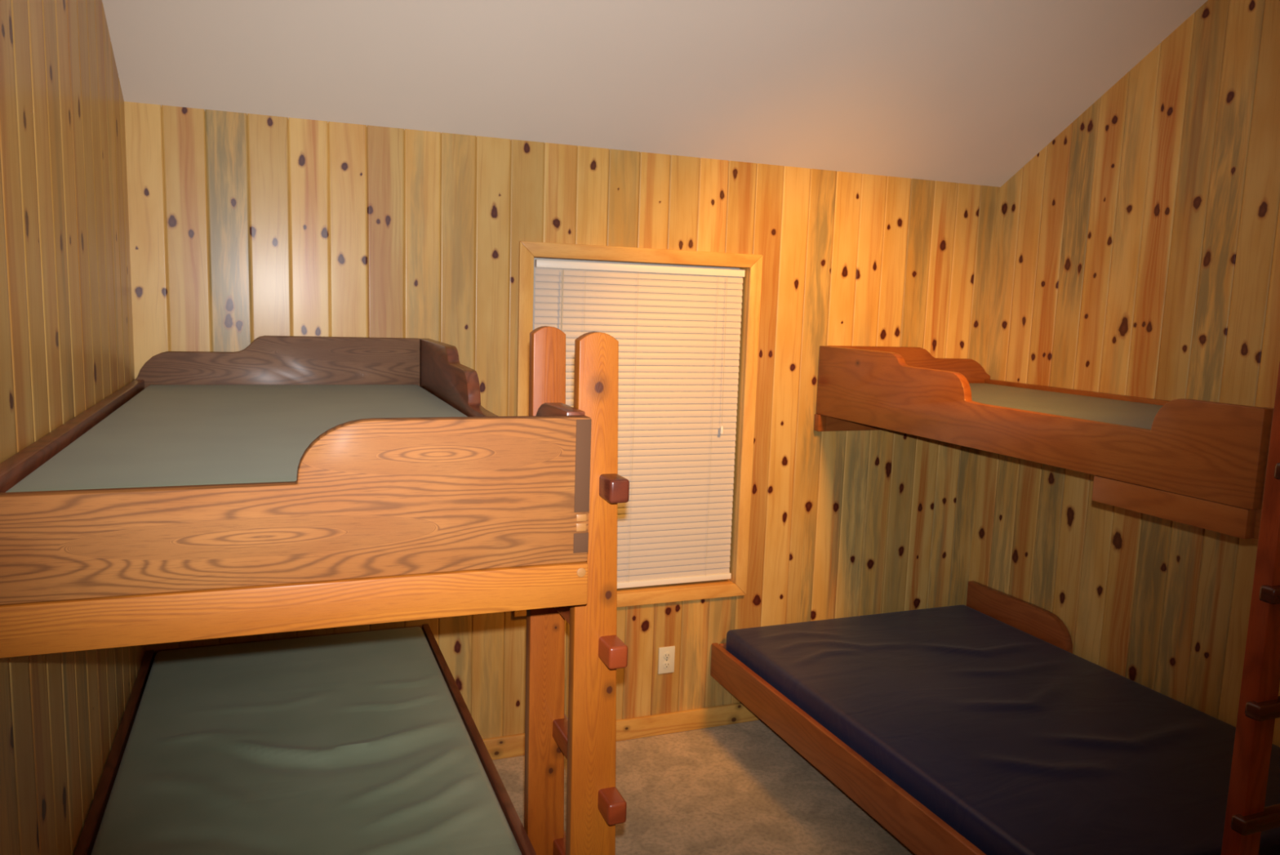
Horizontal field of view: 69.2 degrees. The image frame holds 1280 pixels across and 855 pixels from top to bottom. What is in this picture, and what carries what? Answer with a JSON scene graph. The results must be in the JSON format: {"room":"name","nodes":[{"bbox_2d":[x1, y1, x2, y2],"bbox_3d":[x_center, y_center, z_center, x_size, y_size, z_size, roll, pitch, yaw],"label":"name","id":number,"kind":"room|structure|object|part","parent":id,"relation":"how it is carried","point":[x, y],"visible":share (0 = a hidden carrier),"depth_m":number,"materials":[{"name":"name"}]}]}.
{"room":"dormitory","nodes":[
{"label":"dormitory","id":0,"kind":"room"},
{"bbox_2d":[0,0,145,854],"bbox_3d":[-0.886,-0.367,1.013,0.009,4.138,4.500,-1,8,-21],"label":"wall","id":1,"kind":"structure","parent":0,"point":[66,326],"depth_m":2.03,"materials":[{"name":"brown wood"}]},
{"bbox_2d":[124,101,1000,738],"bbox_3d":[-0.037,0.125,3.866,3.640,2.472,0.009,-1,8,-21],"label":"wall","id":2,"kind":"structure","parent":0,"point":[243,228],"depth_m":3.77,"materials":[{"name":"brown wood"}]},
{"bbox_2d":[482,702,760,759],"bbox_3d":[0.385,1.297,4.188,2.620,0.091,0.019,-1,8,-21],"label":"baseboard","id":3,"kind":"structure","parent":2,"relation":"attached to","point":[509,745],"depth_m":4.07,"materials":[{"name":"brown wood"}]},
{"bbox_2d":[513,240,762,616],"bbox_3d":[-0.016,0.008,3.902,1.055,1.494,0.130,-1,8,-21],"label":"window","id":4,"kind":"structure","parent":2,"relation":"in","point":[529,251],"depth_m":3.95,"materials":[{"name":"brown wood"}]},
{"bbox_3d":[-0.461,0.024,3.669,0.056,1.491,0.020,-1,8,-21],"label":"casing","id":5,"kind":"part","parent":4,"relation":"part of","materials":[{"name":"brown wood"}]},
{"bbox_3d":[-0.019,0.728,3.945,1.053,0.056,0.020,-1,8,-21],"label":"casing","id":6,"kind":"part","parent":4,"relation":"part of","materials":[{"name":"brown wood"}]},
{"bbox_3d":[-0.034,0.001,3.948,0.942,1.381,0.030,-1,8,-21],"label":"sash","id":7,"kind":"part","parent":4,"relation":"part of","materials":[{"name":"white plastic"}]},
{"bbox_2d":[533,259,745,588],"bbox_3d":[-0.002,0.009,3.878,0.920,1.359,0.044,-1,8,-21],"label":"window blind","id":8,"kind":"object","parent":4,"relation":"attached to","point":[677,329],"visible":0.77,"depth_m":3.93,"materials":[{"name":"beige plastic"}]},
{"bbox_3d":[-0.238,0.019,3.780,0.001,1.306,0.002,-1,8,-21],"label":"ladder cord","id":9,"kind":"part","parent":8,"relation":"part of","materials":[{"name":"white fabric"}]},
{"bbox_3d":[-0.027,0.015,3.863,0.001,1.306,0.002,-1,8,-21],"label":"ladder cord","id":10,"kind":"part","parent":8,"relation":"part of","materials":[{"name":"white fabric"}]},
{"bbox_3d":[-0.026,0.668,3.970,0.920,0.026,0.024,-1,8,-21],"label":"rail","id":11,"kind":"part","parent":8,"relation":"part of","materials":[{"name":"beige plastic"}]},
{"bbox_3d":[0.310,0.009,3.995,0.001,1.306,0.002,-1,8,-21],"label":"ladder cord","id":12,"kind":"part","parent":8,"relation":"part of","materials":[{"name":"white fabric"}]},
{"bbox_3d":[0.361,-0.326,3.962,0.008,0.627,0.004,5,8,23],"label":"pull cord","id":13,"kind":"part","parent":8,"relation":"part of","materials":[{"name":"white fabric"}]},
{"bbox_3d":[0.027,-0.697,3.757,1.052,0.056,0.020,-1,8,-21],"label":"casing","id":14,"kind":"part","parent":4,"relation":"part of","materials":[{"name":"brown wood"}]},
{"bbox_3d":[-0.042,0.700,4.002,0.942,0.018,0.110,-1,8,-21],"label":"sill","id":15,"kind":"part","parent":4,"relation":"part of","materials":[{"name":"brown wood"}]},
{"bbox_3d":[0.469,0.006,4.034,0.056,1.491,0.020,-1,8,-21],"label":"casing","id":16,"kind":"part","parent":4,"relation":"part of","materials":[{"name":"brown wood"}]},
{"bbox_2d":[657,645,675,673],"bbox_3d":[0.116,1.014,4.046,0.076,0.120,0.009,-1,8,-21],"label":"wall outlet","id":17,"kind":"object","parent":2,"relation":"attached to","point":[666,654],"visible":1,"depth_m":4.04,"materials":[{"name":"beige plastic"}]},
{"bbox_2d":[662,661,670,668],"bbox_3d":[0.117,1.035,4.046,0.033,0.033,0.003,-1,8,-21],"label":"receptacle","id":18,"kind":"object","parent":17,"relation":"attached to","point":[666,664],"depth_m":4.04,"materials":[{"name":"beige plastic"}]},
{"bbox_2d":[663,651,670,658],"bbox_3d":[0.118,0.994,4.041,0.033,0.033,0.003,-1,8,-21],"label":"receptacle","id":19,"kind":"object","parent":17,"relation":"attached to","point":[666,654],"depth_m":4.04,"materials":[{"name":"beige plastic"}]},
{"bbox_2d":[102,0,1208,186],"bbox_3d":[0.854,-1.678,1.512,3.680,1.797,4.540,-1,8,-21],"label":"ceiling","id":20,"kind":"structure","parent":0,"point":[962,91],"depth_m":3.29,"materials":[{"name":"paint"}]},
{"bbox_2d":[492,719,915,854],"bbox_3d":[0.744,1.675,1.953,3.680,0.050,4.540,-1,8,-21],"label":"floor","id":21,"kind":"structure","parent":0,"point":[740,788],"depth_m":3.55,"materials":[{"name":"beige carpet"}]},
{"bbox_2d":[0,325,629,854],"bbox_3d":[-0.859,0.608,2.526,1.110,1.811,1.988,-1,8,-21],"label":"bunk bed","id":22,"kind":"object","parent":21,"relation":"on","point":[381,520],"visible":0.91,"depth_m":1.65,"materials":[{"name":"brown wood"}]},
{"bbox_3d":[-1.350,0.052,2.276,0.032,0.180,1.862,-1,8,-21],"label":"wall rail","id":23,"kind":"part","parent":22,"relation":"part of","materials":[{"name":"brown wood"}]},
{"bbox_3d":[-1.374,0.999,2.377,0.028,0.162,1.986,-1,8,-21],"label":"rail","id":24,"kind":"part","parent":22,"relation":"part of","materials":[{"name":"brown wood"}]},
{"bbox_2d":[5,384,466,492],"bbox_3d":[-0.907,0.022,2.448,0.904,0.111,1.852,-1,8,-21],"label":"mattress","id":25,"kind":"object","parent":22,"relation":"on","point":[164,435],"visible":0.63,"depth_m":2.10,"materials":[{"name":"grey fabric"}]},
{"bbox_3d":[-1.270,-0.135,3.313,0.947,0.382,0.037,-1,8,-21],"label":"headboard","id":26,"kind":"part","parent":22,"relation":"part of","materials":[{"name":"brown wood"}]},
{"bbox_2d":[90,626,522,854],"bbox_3d":[-0.930,0.948,2.560,0.922,0.141,1.894,-1,8,-21],"label":"mattress","id":27,"kind":"object","parent":22,"relation":"on","point":[357,743],"visible":1,"depth_m":2.52,"materials":[{"name":"green fabric"}]},
{"bbox_3d":[-0.482,0.981,2.727,0.025,0.164,1.986,-1,8,-21],"label":"rail","id":28,"kind":"part","parent":22,"relation":"part of","materials":[{"name":"brown wood"}]},
{"bbox_3d":[-0.470,-0.043,2.631,0.037,0.334,1.902,-1,8,-21],"label":"rail","id":29,"kind":"part","parent":22,"relation":"part of","materials":[{"name":"brown wood"}]},
{"bbox_3d":[-0.224,0.665,2.244,0.109,1.811,0.038,-1,8,-21],"label":"ladder post","id":30,"kind":"part","parent":22,"relation":"part of","materials":[{"name":"brown wood"}]},
{"bbox_3d":[-0.093,0.711,1.931,0.123,1.811,0.033,-1,8,-21],"label":"ladder post","id":31,"kind":"part","parent":22,"relation":"part of","materials":[{"name":"brown wood"}]},
{"bbox_2d":[710,345,1279,854],"bbox_3d":[1.376,0.580,3.333,1.412,1.799,2.122,-1,8,-21],"label":"bunk bed","id":32,"kind":"object","parent":21,"relation":"on","point":[1215,466],"visible":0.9,"depth_m":2.75,"materials":[{"name":"orange wood"}]},
{"bbox_3d":[0.703,1.168,3.185,0.030,0.152,2.056,-1,8,-21],"label":"rail","id":33,"kind":"part","parent":32,"relation":"part of","materials":[{"name":"brown wood"}]},
{"bbox_3d":[1.252,-0.182,4.304,0.906,0.381,0.037,-1,8,-21],"label":"headboard","id":34,"kind":"part","parent":32,"relation":"part of","materials":[{"name":"orange wood"}]},
{"bbox_2d":[725,604,1279,854],"bbox_3d":[1.341,1.064,3.446,1.315,0.141,1.949,-1,8,-21],"label":"mattress","id":35,"kind":"object","parent":32,"relation":"on","point":[1020,742],"visible":0.91,"depth_m":3.17,"materials":[{"name":"blue fabric"}]},
{"bbox_3d":[1.175,-0.079,3.218,0.034,0.304,2.013,-1,8,-21],"label":"rail","id":36,"kind":"part","parent":32,"relation":"part of","materials":[{"name":"orange wood"}]},
{"bbox_2d":[968,382,1162,429],"bbox_3d":[1.597,-0.023,3.393,0.856,0.116,1.924,-1,8,-21],"label":"mattress","id":37,"kind":"object","parent":32,"relation":"on","point":[1133,414],"visible":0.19,"depth_m":3.41,"materials":[{"name":"green fabric"}]},
{"bbox_3d":[2.016,-0.028,3.558,0.033,0.150,1.934,-1,8,-21],"label":"wall rail","id":38,"kind":"part","parent":32,"relation":"part of","materials":[{"name":"orange wood"}]},
{"bbox_3d":[1.540,0.720,2.316,0.084,1.799,0.046,-1,8,-21],"label":"ladder post","id":39,"kind":"part","parent":32,"relation":"part of","materials":[{"name":"brown wood"}]},
{"bbox_2d":[968,0,1279,746],"bbox_3d":[2.510,-0.430,2.348,0.009,4.133,4.500,-1,8,-21],"label":"wall","id":40,"kind":"structure","parent":0,"point":[1137,252],"depth_m":3.64,"materials":[{"name":"brown wood"}]}
]}

